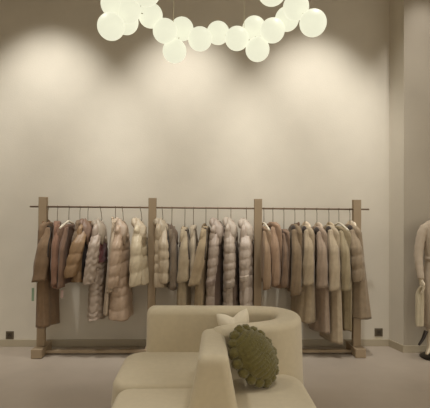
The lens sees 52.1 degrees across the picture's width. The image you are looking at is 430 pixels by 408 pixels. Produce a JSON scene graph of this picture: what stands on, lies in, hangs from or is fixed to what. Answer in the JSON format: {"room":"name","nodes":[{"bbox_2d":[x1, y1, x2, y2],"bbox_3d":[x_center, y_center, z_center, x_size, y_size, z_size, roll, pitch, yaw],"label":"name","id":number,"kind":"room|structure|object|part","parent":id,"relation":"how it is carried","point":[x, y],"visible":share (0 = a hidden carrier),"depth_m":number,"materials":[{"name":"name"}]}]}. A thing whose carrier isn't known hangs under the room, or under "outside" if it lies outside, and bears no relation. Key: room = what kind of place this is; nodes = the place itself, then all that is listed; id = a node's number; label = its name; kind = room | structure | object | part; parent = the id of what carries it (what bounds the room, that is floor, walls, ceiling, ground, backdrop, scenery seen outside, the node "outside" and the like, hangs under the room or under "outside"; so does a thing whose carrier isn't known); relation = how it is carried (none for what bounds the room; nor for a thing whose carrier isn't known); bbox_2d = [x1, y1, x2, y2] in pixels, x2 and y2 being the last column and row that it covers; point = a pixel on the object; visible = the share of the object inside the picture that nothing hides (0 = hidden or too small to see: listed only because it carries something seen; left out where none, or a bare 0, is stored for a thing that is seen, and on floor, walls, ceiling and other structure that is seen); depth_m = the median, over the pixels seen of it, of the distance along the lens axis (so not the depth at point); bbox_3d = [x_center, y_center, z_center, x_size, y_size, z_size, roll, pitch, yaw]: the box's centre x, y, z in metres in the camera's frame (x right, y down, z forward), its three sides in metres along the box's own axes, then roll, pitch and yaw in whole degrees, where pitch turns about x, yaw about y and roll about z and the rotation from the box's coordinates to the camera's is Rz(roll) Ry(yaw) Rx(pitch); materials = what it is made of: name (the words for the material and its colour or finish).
{"room":"clothing store","nodes":[
{"label":"clothing store","id":0,"kind":"room"},
{"bbox_2d":[0,0,389,338],"bbox_3d":[-1.176,-0.660,5.006,6.352,4.500,0.120,0,-1,-2],"label":"wall","id":1,"kind":"structure","parent":0,"point":[87,118],"depth_m":4.97,"materials":[{"name":"paint"}]},
{"bbox_2d":[6,331,13,338],"bbox_3d":[-2.273,1.452,4.871,0.086,0.086,0.014,0,-1,-2],"label":"wall socket","id":2,"kind":"object","parent":1,"relation":"attached to","point":[9,334],"visible":1,"depth_m":4.87,"materials":[{"name":"plastic"}]},
{"bbox_2d":[0,339,388,346],"bbox_3d":[-1.194,1.549,4.904,6.348,0.078,0.014,0,-1,-2],"label":"baseboard","id":3,"kind":"structure","parent":1,"relation":"attached to","point":[3,342],"depth_m":4.90,"materials":[{"name":"beige wood"}]},
{"bbox_2d":[375,328,382,335],"bbox_3d":[1.862,1.460,5.002,0.092,0.092,0.014,0,-1,-2],"label":"wall socket","id":4,"kind":"object","parent":1,"relation":"attached to","point":[378,331],"visible":1,"depth_m":5.00,"materials":[{"name":"plastic"}]},
{"bbox_2d":[0,346,429,407],"bbox_3d":[0.249,1.541,-1.982,14.800,0.100,14.070,0,-1,-2],"label":"floor","id":5,"kind":"structure","parent":0,"point":[388,377],"depth_m":4.00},
{"bbox_2d":[30,197,368,358],"bbox_3d":[-0.150,0.765,4.691,3.610,1.649,0.310,0,-1,-2],"label":"clothes rack","id":6,"kind":"object","parent":5,"relation":"on","point":[42,347],"visible":0.67,"depth_m":4.66,"materials":[{"name":"brown wood"}]},
{"bbox_3d":[-1.815,0.705,4.625,0.081,1.559,0.060,0,-1,-2],"label":"post","id":7,"kind":"part","parent":6,"relation":"part of","materials":[{"name":"brown wood"}]},
{"bbox_2d":[59,206,74,228],"bbox_3d":[-1.542,0.141,4.642,0.025,0.251,0.294,0,-1,21],"label":"clothes hanger","id":8,"kind":"object","parent":6,"relation":"hanging from","point":[66,222],"visible":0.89,"depth_m":4.59,"materials":[{"name":"metal"}]},
{"bbox_2d":[57,224,74,297],"bbox_3d":[-1.546,0.581,4.614,0.133,0.740,0.432,0,-1,11],"label":"coat","id":9,"kind":"object","parent":8,"relation":"hanging from","point":[65,234],"visible":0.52,"depth_m":4.46,"materials":[{"name":"brown fabric"}]},
{"bbox_3d":[-0.669,0.715,4.661,0.081,1.559,0.060,0,-1,-2],"label":"post","id":10,"kind":"part","parent":6,"relation":"part of","materials":[{"name":"brown wood"}]},
{"bbox_3d":[-0.143,0.043,4.688,3.610,0.018,0.017,0,-1,-2],"label":"rail","id":11,"kind":"part","parent":6,"relation":"part of","materials":[{"name":"brown metal"}]},
{"bbox_3d":[0.454,0.725,4.696,0.081,1.559,0.060,0,-1,-2],"label":"post","id":12,"kind":"part","parent":6,"relation":"part of","materials":[{"name":"brown wood"}]},
{"bbox_2d":[334,208,348,230],"bbox_3d":[1.333,0.166,4.732,0.025,0.250,0.318,1,-1,-22],"label":"clothes hanger","id":13,"kind":"object","parent":6,"relation":"hanging from","point":[341,224],"visible":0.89,"depth_m":4.68,"materials":[{"name":"metal"}]},
{"bbox_2d":[335,226,351,331],"bbox_3d":[1.349,0.788,4.698,0.175,1.103,0.457,1,-1,-9],"label":"coat","id":14,"kind":"object","parent":13,"relation":"hanging from","point":[345,236],"visible":0.4,"depth_m":4.57,"materials":[{"name":"beige fabric"}]},
{"bbox_3d":[1.519,0.734,4.729,0.081,1.559,0.060,0,-1,-2],"label":"post","id":15,"kind":"part","parent":6,"relation":"part of","materials":[{"name":"brown wood"}]},
{"bbox_3d":[-1.761,0.139,4.635,0.090,0.249,0.250,0,-1,-2],"label":"clothes hanger","id":16,"kind":"object","parent":6,"relation":"hanging from","visible":0},
{"bbox_2d":[31,220,59,328],"bbox_3d":[-1.751,0.716,4.604,0.179,1.109,0.411,0,-1,6],"label":"coat","id":17,"kind":"object","parent":16,"relation":"hanging from","point":[47,297],"visible":0.81,"depth_m":4.48,"materials":[{"name":"brown fabric"}]},
{"bbox_3d":[-1.427,0.130,4.646,0.030,0.225,0.258,0,-1,-2],"label":"clothes hanger","id":18,"kind":"object","parent":6,"relation":"hanging from","visible":0},
{"bbox_2d":[72,220,80,241],"bbox_3d":[-1.411,0.467,4.617,0.141,0.597,0.406,0,-1,-2],"label":"jacket","id":19,"kind":"object","parent":18,"relation":"hanging from","point":[77,223],"visible":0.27,"depth_m":4.50,"materials":[{"name":"brown fabric"}]},
{"bbox_3d":[-0.986,0.137,4.660,0.056,0.233,0.312,0,-1,-2],"label":"clothes hanger","id":20,"kind":"object","parent":6,"relation":"hanging from","visible":0},
{"bbox_2d":[107,217,133,321],"bbox_3d":[-0.986,0.668,4.617,0.214,1.051,0.474,0,-1,6],"label":"coat","id":21,"kind":"object","parent":20,"relation":"hanging from","point":[121,298],"visible":0.95,"depth_m":4.47,"materials":[{"name":"fabric"}]},
{"bbox_2d":[114,217,128,244],"bbox_3d":[-0.990,0.280,4.628,0.172,0.275,0.276,0,-1,-2],"label":"hood","id":22,"kind":"object","parent":21,"relation":"attached to","point":[121,230],"depth_m":4.52,"materials":[{"name":"fabric"}]},
{"bbox_3d":[-1.662,0.134,4.638,0.071,0.238,0.286,0,-1,-2],"label":"clothes hanger","id":23,"kind":"object","parent":6,"relation":"hanging from","visible":0},
{"bbox_2d":[50,221,60,288],"bbox_3d":[-1.655,0.523,4.607,0.098,0.689,0.444,1,-1,-11],"label":"sweater","id":24,"kind":"object","parent":23,"relation":"hanging from","point":[55,241],"visible":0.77,"depth_m":4.41,"materials":[{"name":"brown fabric"}]},
{"bbox_2d":[111,305,316,407],"bbox_3d":[0.006,1.187,2.807,1.370,0.755,1.703,0,-1,-2],"label":"sofa","id":25,"kind":"object","parent":5,"relation":"on","point":[186,362],"visible":0.9,"depth_m":2.91,"materials":[{"name":"fabric"}]},
{"bbox_2d":[112,388,191,407],"bbox_3d":[-0.302,1.292,2.357,0.593,0.346,0.826,0,-1,-2],"label":"seat cushion","id":26,"kind":"object","parent":25,"relation":"on","point":[127,397],"depth_m":2.56,"materials":[{"name":"fabric"}]},
{"bbox_2d":[111,352,198,407],"bbox_3d":[-0.347,1.303,3.116,0.684,0.348,0.726,0,-1,-2],"label":"seat cushion","id":27,"kind":"object","parent":25,"relation":"on","point":[141,370],"depth_m":2.97,"materials":[{"name":"fabric"}]},
{"bbox_3d":[0.073,1.150,3.229,1.211,0.665,0.864,0,-1,-2],"label":"backrest","id":28,"kind":"part","parent":25,"relation":"part of","materials":[{"name":"fabric"}]},
{"bbox_2d":[217,309,248,325],"bbox_3d":[0.163,0.943,3.199,0.365,0.330,0.182,0,-1,-2],"label":"star pillow","id":29,"kind":"object","parent":25,"relation":"on","point":[242,316],"visible":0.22,"depth_m":3.22,"materials":[{"name":"beige fabric"}]},
{"bbox_2d":[227,324,278,387],"bbox_3d":[0.244,0.944,2.747,0.337,0.366,0.265,0,-1,-2],"label":"knit pillow","id":30,"kind":"object","parent":25,"relation":"on","point":[252,353],"visible":1,"depth_m":2.67,"materials":[{"name":"green fabric"}]},
{"bbox_2d":[233,374,316,407],"bbox_3d":[0.299,1.296,2.501,0.602,0.353,1.036,0,-1,-2],"label":"seat cushion","id":31,"kind":"object","parent":25,"relation":"on","point":[287,391],"depth_m":2.60,"materials":[{"name":"fabric"}]},
{"bbox_2d":[414,220,429,360],"bbox_3d":[2.323,0.865,4.599,0.526,1.494,0.363,0,-1,-2],"label":"mannequin","id":32,"kind":"object","parent":5,"relation":"on","point":[422,241],"visible":0.99,"depth_m":4.55},
{"bbox_2d":[415,286,424,326],"bbox_3d":[2.092,1.038,4.484,0.090,0.412,0.068,0,-1,37],"label":"handbag","id":33,"kind":"object","parent":32,"relation":"hanging from","point":[419,298],"visible":0.92,"depth_m":4.47,"materials":[{"name":"beige leather"}]},
{"bbox_3d":[2.310,1.606,4.619,0.300,0.014,0.300,0,-1,-2],"label":"plate","id":34,"kind":"part","parent":32,"relation":"part of","materials":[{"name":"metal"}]},
{"bbox_2d":[389,0,403,344],"bbox_3d":[2.031,-0.634,4.990,0.059,4.500,0.353,0,-1,-2],"label":"wall pier","id":35,"kind":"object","parent":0,"point":[396,80],"visible":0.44,"depth_m":4.92,"materials":[{"name":"paint"}]},
{"bbox_2d":[389,339,402,352],"bbox_3d":[2.008,1.575,4.893,0.014,0.078,0.240,1,-1,-16],"label":"baseboard","id":36,"kind":"object","parent":35,"relation":"attached to","point":[392,344],"visible":1,"depth_m":4.88,"materials":[{"name":"beige wood"}]},
{"bbox_2d":[404,0,429,344],"bbox_3d":[3.254,-0.624,5.029,2.390,4.500,0.353,0,-1,-2],"label":"wall","id":37,"kind":"structure","parent":0,"point":[416,12],"depth_m":4.82,"materials":[{"name":"paint"}]},
{"bbox_2d":[403,345,426,352],"bbox_3d":[3.237,1.584,4.810,2.400,0.078,0.014,0,-1,-2],"label":"baseboard","id":38,"kind":"structure","parent":37,"relation":"attached to","point":[406,348],"depth_m":4.77,"materials":[{"name":"beige wood"}]},
{"bbox_3d":[0.108,-3.000,1.846,8.920,0.100,6.590,0,-1,-2],"label":"ceiling","id":39,"kind":"structure","parent":0,"visible":0},
{"bbox_2d":[97,0,326,62],"bbox_3d":[-0.004,-1.965,2.567,1.410,1.949,1.435,0,-1,-2],"label":"chandelier","id":40,"kind":"object","parent":39,"relation":"hanging from","point":[119,18],"visible":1,"depth_m":2.95,"materials":[{"name":"white glass"}]},
{"bbox_3d":[-0.638,-1.264,2.780,0.166,0.166,0.166,0,-1,-2],"label":"globe","id":41,"kind":"part","parent":40,"relation":"part of","materials":[{"name":"white glass"}]},
{"bbox_3d":[-0.638,-1.089,2.701,0.166,0.166,0.166,0,-1,-2],"label":"globe","id":42,"kind":"part","parent":40,"relation":"part of","materials":[{"name":"white glass"}]},
{"bbox_3d":[-0.553,-1.234,2.800,0.166,0.166,0.166,0,-1,-2],"label":"globe","id":43,"kind":"part","parent":40,"relation":"part of","materials":[{"name":"white glass"}]},
{"bbox_3d":[-0.597,-1.221,2.953,0.166,0.166,0.166,0,-1,-2],"label":"globe","id":44,"kind":"part","parent":40,"relation":"part of","materials":[{"name":"white glass"}]},
{"bbox_3d":[-0.389,-1.199,2.478,0.166,0.166,0.166,0,-1,-2],"label":"globe","id":45,"kind":"part","parent":40,"relation":"part of","materials":[{"name":"white glass"}]},
{"bbox_3d":[-0.439,-1.284,2.997,0.166,0.166,0.166,0,-1,-2],"label":"globe","id":46,"kind":"part","parent":40,"relation":"part of","materials":[{"name":"white glass"}]},
{"bbox_3d":[-0.341,-1.179,2.997,0.166,0.166,0.166,0,-1,-2],"label":"globe","id":47,"kind":"part","parent":40,"relation":"part of","materials":[{"name":"white glass"}]},
{"bbox_3d":[-0.283,-1.068,3.071,0.166,0.166,0.166,0,-1,-2],"label":"globe","id":48,"kind":"part","parent":40,"relation":"part of","materials":[{"name":"white glass"}]},
{"bbox_3d":[-0.237,-1.257,3.160,0.166,0.166,0.166,0,-1,-2],"label":"globe","id":49,"kind":"part","parent":40,"relation":"part of","materials":[{"name":"white glass"}]},
{"bbox_3d":[-0.104,-1.149,3.063,0.166,0.166,0.166,0,-1,-2],"label":"globe","id":50,"kind":"part","parent":40,"relation":"part of","materials":[{"name":"white glass"}]},
{"bbox_3d":[0.022,-1.240,3.191,0.166,0.166,0.166,0,-1,-2],"label":"globe","id":51,"kind":"part","parent":40,"relation":"part of","materials":[{"name":"white glass"}]},
{"bbox_3d":[0.153,-1.150,3.058,0.166,0.166,0.166,0,-1,-2],"label":"globe","id":52,"kind":"part","parent":40,"relation":"part of","materials":[{"name":"white glass"}]},
{"bbox_3d":[0.278,-1.256,3.141,0.166,0.166,0.166,0,-1,-2],"label":"globe","id":53,"kind":"part","parent":40,"relation":"part of","materials":[{"name":"white glass"}]},
{"bbox_3d":[0.295,-1.071,3.050,0.166,0.166,0.166,0,-1,-2],"label":"globe","id":54,"kind":"part","parent":40,"relation":"part of","materials":[{"name":"white glass"}]},
{"bbox_3d":[0.327,-1.223,2.526,0.166,0.166,0.166,0,-1,-2],"label":"globe","id":55,"kind":"part","parent":40,"relation":"part of","materials":[{"name":"white glass"}]},
{"bbox_3d":[0.390,-1.177,2.985,0.166,0.166,0.166,0,-1,-2],"label":"globe","id":56,"kind":"part","parent":40,"relation":"part of","materials":[{"name":"white glass"}]},
{"bbox_3d":[0.498,-1.279,3.042,0.166,0.166,0.166,0,-1,-2],"label":"globe","id":57,"kind":"part","parent":40,"relation":"part of","materials":[{"name":"white glass"}]},
{"bbox_3d":[0.520,-1.264,2.824,0.166,0.166,0.166,0,-1,-2],"label":"globe","id":58,"kind":"part","parent":40,"relation":"part of","materials":[{"name":"white glass"}]},
{"bbox_3d":[0.606,-1.119,2.720,0.166,0.166,0.166,0,-1,-2],"label":"globe","id":59,"kind":"part","parent":40,"relation":"part of","materials":[{"name":"white glass"}]},
{"bbox_3d":[-1.054,0.126,4.658,0.035,0.212,0.258,0,-1,-2],"label":"clothes hanger","id":60,"kind":"object","parent":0,"visible":0},
{"bbox_2d":[103,217,116,315],"bbox_3d":[-1.093,0.642,4.622,0.153,1.020,0.408,0,-1,-2],"label":"coat","id":61,"kind":"object","parent":60,"relation":"hanging from","point":[106,307],"visible":0.42,"depth_m":4.51,"materials":[{"name":"beige fabric"}]},
{"bbox_3d":[-0.320,0.173,4.680,0.070,0.292,0.310,0,-1,-2],"label":"clothes hanger","id":62,"kind":"object","parent":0,"visible":0},
{"bbox_2d":[176,226,190,304],"bbox_3d":[-0.324,0.653,4.641,0.154,0.842,0.462,0,-1,-2],"label":"coat","id":63,"kind":"object","parent":62,"relation":"hanging from","point":[183,290],"visible":0.93,"depth_m":4.48,"materials":[{"name":"beige fabric"}]},
{"bbox_3d":[-0.097,0.169,4.687,0.100,0.279,0.306,0,-1,-2],"label":"clothes hanger","id":64,"kind":"object","parent":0,"visible":0},
{"bbox_2d":[188,223,210,304],"bbox_3d":[-0.130,0.641,4.649,0.180,0.870,0.481,0,-1,16],"label":"coat","id":65,"kind":"object","parent":64,"relation":"hanging from","point":[198,278],"visible":0.78,"depth_m":4.50,"materials":[{"name":"beige fabric"}]},
{"bbox_3d":[0.965,0.169,4.721,0.106,0.261,0.304,0,-1,-2],"label":"clothes hanger","id":66,"kind":"object","parent":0,"visible":0},
{"bbox_2d":[291,221,315,323],"bbox_3d":[0.947,0.714,4.682,0.209,1.055,0.465,1,-1,-12],"label":"coat","id":67,"kind":"object","parent":66,"relation":"hanging from","point":[304,304],"visible":0.62,"depth_m":4.54,"materials":[{"name":"beige fur"}]},
{"bbox_3d":[1.095,0.175,4.725,0.106,0.271,0.304,0,-1,-2],"label":"clothes hanger","id":68,"kind":"object","parent":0,"visible":0},
{"bbox_2d":[308,222,329,333],"bbox_3d":[1.106,0.771,4.687,0.177,1.152,0.465,1,-1,-7],"label":"coat","id":69,"kind":"object","parent":68,"relation":"hanging from","point":[322,324],"visible":0.67,"depth_m":4.54,"materials":[{"name":"beige fur"}]},
{"bbox_3d":[1.225,0.170,4.729,0.100,0.259,0.306,0,-1,-2],"label":"clothes hanger","id":70,"kind":"object","parent":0,"visible":0},
{"bbox_2d":[319,222,342,344],"bbox_3d":[1.237,0.823,4.692,0.174,1.263,0.466,0,-1,-2],"label":"coat","id":71,"kind":"object","parent":70,"relation":"hanging from","point":[334,275],"visible":0.66,"depth_m":4.54,"materials":[{"name":"beige fabric"}]},
{"bbox_3d":[0.857,0.163,4.717,0.070,0.251,0.310,0,-1,-2],"label":"clothes hanger","id":72,"kind":"object","parent":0,"visible":0},
{"bbox_2d":[285,222,302,295],"bbox_3d":[0.836,0.568,4.682,0.185,0.756,0.460,0,-1,-2],"label":"jacket","id":73,"kind":"object","parent":72,"relation":"hanging from","point":[296,241],"visible":0.77,"depth_m":4.48,"materials":[{"name":"brown fabric"}]},
{"bbox_3d":[-0.458,0.167,4.676,0.040,0.282,0.313,0,-1,-2],"label":"clothes hanger","id":74,"kind":"object","parent":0,"visible":0},
{"bbox_2d":[167,223,178,290],"bbox_3d":[-0.461,0.543,4.637,0.170,0.684,0.470,0,-1,-2],"label":"parka","id":75,"kind":"object","parent":74,"relation":"hanging from","point":[173,234],"visible":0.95,"depth_m":4.45,"materials":[{"name":"brown fabric"}]},
{"bbox_2d":[167,223,178,245],"bbox_3d":[-0.460,0.336,4.646,0.158,0.270,0.260,0,-1,-2],"label":"hood","id":76,"kind":"object","parent":75,"relation":"attached to","point":[173,234],"depth_m":4.53,"materials":[{"name":"beige fur"}]},
{"bbox_3d":[-1.215,0.136,4.652,0.045,0.235,0.313,0,-1,-2],"label":"clothes hanger","id":77,"kind":"object","parent":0,"visible":0},
{"bbox_2d":[83,218,107,321],"bbox_3d":[-1.231,0.669,4.610,0.213,1.045,0.479,0,-1,-2],"label":"coat","id":78,"kind":"object","parent":77,"relation":"hanging from","point":[95,271],"visible":0.93,"depth_m":4.47,"materials":[{"name":"fabric"}]},
{"bbox_2d":[91,218,106,244],"bbox_3d":[-1.216,0.282,4.623,0.176,0.270,0.267,0,-1,-2],"label":"hood","id":79,"kind":"object","parent":78,"relation":"attached to","point":[100,231],"depth_m":4.52,"materials":[{"name":"fabric"}]},
{"bbox_3d":[0.031,0.143,4.692,0.126,0.225,0.299,0,-1,-2],"label":"clothes hanger","id":80,"kind":"object","parent":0,"visible":0},
{"bbox_2d":[205,218,224,305],"bbox_3d":[0.014,0.642,4.653,0.193,0.995,0.478,0,-1,17],"label":"coat","id":81,"kind":"object","parent":80,"relation":"hanging from","point":[214,282],"visible":0.87,"depth_m":4.51,"materials":[{"name":"fabric"}]},
{"bbox_2d":[209,218,223,243],"bbox_3d":[0.025,0.282,4.658,0.174,0.274,0.278,0,-1,-2],"label":"hood","id":82,"kind":"object","parent":81,"relation":"attached to","point":[217,228],"depth_m":4.54,"materials":[{"name":"fabric"}]},
{"bbox_3d":[0.170,0.138,4.696,0.114,0.214,0.302,0,-1,-2],"label":"clothes hanger","id":83,"kind":"object","parent":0,"visible":0},
{"bbox_2d":[222,217,239,305],"bbox_3d":[0.166,0.638,4.660,0.187,1.006,0.471,0,-1,15],"label":"coat","id":84,"kind":"object","parent":83,"relation":"hanging from","point":[230,293],"visible":0.89,"depth_m":4.52,"materials":[{"name":"fabric"}]},
{"bbox_2d":[222,217,237,240],"bbox_3d":[0.164,0.272,4.663,0.172,0.273,0.280,0,-1,-2],"label":"hood","id":85,"kind":"object","parent":84,"relation":"attached to","point":[231,232],"depth_m":4.54,"materials":[{"name":"fabric"}]},
{"bbox_3d":[0.336,0.144,4.701,0.114,0.223,0.302,0,-1,-2],"label":"clothes hanger","id":86,"kind":"object","parent":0,"visible":0},
{"bbox_2d":[238,218,253,305],"bbox_3d":[0.326,0.645,4.670,0.177,0.994,0.478,0,-1,10],"label":"coat","id":87,"kind":"object","parent":86,"relation":"hanging from","point":[246,245],"visible":0.95,"depth_m":4.52,"materials":[{"name":"fabric"}]},
{"bbox_2d":[238,218,253,241],"bbox_3d":[0.329,0.280,4.699,0.167,0.264,0.220,0,-1,25],"label":"hood","id":88,"kind":"object","parent":87,"relation":"attached to","point":[246,232],"depth_m":4.55,"materials":[{"name":"fabric"}]},
{"bbox_3d":[1.453,0.166,4.736,0.105,0.247,0.304,0,-1,-2],"label":"clothes hanger","id":89,"kind":"object","parent":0,"visible":0},
{"bbox_2d":[344,220,371,319],"bbox_3d":[1.513,0.690,4.699,0.265,1.028,0.462,0,-1,-2],"label":"coat","id":90,"kind":"object","parent":89,"relation":"hanging from","point":[361,309],"visible":0.48,"depth_m":4.56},
{"bbox_3d":[-1.343,0.136,4.648,0.091,0.236,0.307,0,-1,-2],"label":"clothes hanger","id":91,"kind":"object","parent":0,"visible":0},
{"bbox_2d":[64,218,92,282],"bbox_3d":[-1.372,0.477,4.614,0.227,0.661,0.483,0,-1,10],"label":"puffer jacket","id":92,"kind":"object","parent":91,"relation":"hanging from","point":[75,262],"visible":0.71,"depth_m":4.44,"materials":[{"name":"fabric"}]},
{"bbox_2d":[79,218,91,244],"bbox_3d":[-1.348,0.282,4.618,0.169,0.270,0.271,0,-1,-2],"label":"hood","id":93,"kind":"object","parent":92,"relation":"attached to","point":[85,229],"depth_m":4.51,"materials":[{"name":"fabric"}]},
{"bbox_3d":[-0.796,0.138,4.666,0.052,0.232,0.312,0,-1,-2],"label":"clothes hanger","id":94,"kind":"object","parent":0,"visible":0},
{"bbox_2d":[129,217,148,286],"bbox_3d":[-0.784,0.493,4.625,0.214,0.702,0.479,0,-1,-2],"label":"puffer jacket","id":95,"kind":"object","parent":94,"relation":"hanging from","point":[138,264],"visible":0.93,"depth_m":4.46,"materials":[{"name":"fabric"}]},
{"bbox_2d":[131,217,146,244],"bbox_3d":[-0.798,0.280,4.636,0.176,0.276,0.276,0,-1,-2],"label":"hood","id":96,"kind":"object","parent":95,"relation":"attached to","point":[140,230],"depth_m":4.52,"materials":[{"name":"fabric"}]},
{"bbox_3d":[-0.564,0.134,4.673,0.070,0.219,0.310,0,-1,-2],"label":"clothes hanger","id":97,"kind":"object","parent":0,"visible":0},
{"bbox_2d":[153,217,169,287],"bbox_3d":[-0.557,0.501,4.635,0.203,0.727,0.479,0,-1,-2],"label":"puffer jacket","id":98,"kind":"object","parent":97,"relation":"hanging from","point":[161,246],"visible":0.91,"depth_m":4.48,"materials":[{"name":"fabric"}]},
{"bbox_2d":[153,217,168,232],"bbox_3d":[-0.568,0.272,4.643,0.171,0.270,0.273,0,-1,-2],"label":"hood","id":99,"kind":"object","parent":98,"relation":"attached to","point":[161,225],"depth_m":4.54,"materials":[{"name":"fabric"}]},
{"bbox_3d":[-0.230,0.162,4.683,0.051,0.269,0.272,0,-1,-2],"label":"clothes hanger","id":100,"kind":"object","parent":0,"visible":0},
{"bbox_2d":[188,225,197,279],"bbox_3d":[-0.233,0.508,4.646,0.107,0.570,0.422,0,-1,4],"label":"sweater","id":101,"kind":"object","parent":100,"relation":"hanging from","point":[193,241],"visible":0.7,"depth_m":4.50,"materials":[{"name":"beige fabric"}]},
{"bbox_3d":[0.523,0.162,4.707,0.105,0.256,0.275,0,-1,-2],"label":"clothes hanger","id":102,"kind":"object","parent":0,"visible":0},
{"bbox_2d":[261,226,271,289],"bbox_3d":[0.523,0.561,4.680,0.130,0.652,0.423,1,-1,-10],"label":"sweater","id":103,"kind":"object","parent":102,"relation":"hanging from","point":[266,276],"visible":0.56,"depth_m":4.50,"materials":[{"name":"brown fabric"}]},
{"bbox_3d":[0.620,0.151,4.710,0.120,0.231,0.267,0,-1,-2],"label":"clothes hanger","id":104,"kind":"object","parent":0,"visible":0},
{"bbox_2d":[267,222,282,287],"bbox_3d":[0.629,0.537,4.681,0.161,0.689,0.420,1,-1,-9],"label":"sweater","id":105,"kind":"object","parent":104,"relation":"hanging from","point":[276,243],"visible":0.62,"depth_m":4.51,"materials":[{"name":"brown fabric"}]},
{"bbox_3d":[0.738,0.189,4.713,0.077,0.305,0.269,0,-1,-2],"label":"clothes hanger","id":106,"kind":"object","parent":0,"visible":0},
{"bbox_2d":[281,229,289,287],"bbox_3d":[0.719,0.569,4.681,0.122,0.604,0.418,0,-1,-2],"label":"sweater","id":107,"kind":"object","parent":106,"relation":"hanging from","point":[285,275],"visible":0.61,"depth_m":4.51,"materials":[{"name":"brown fabric"}]}
]}

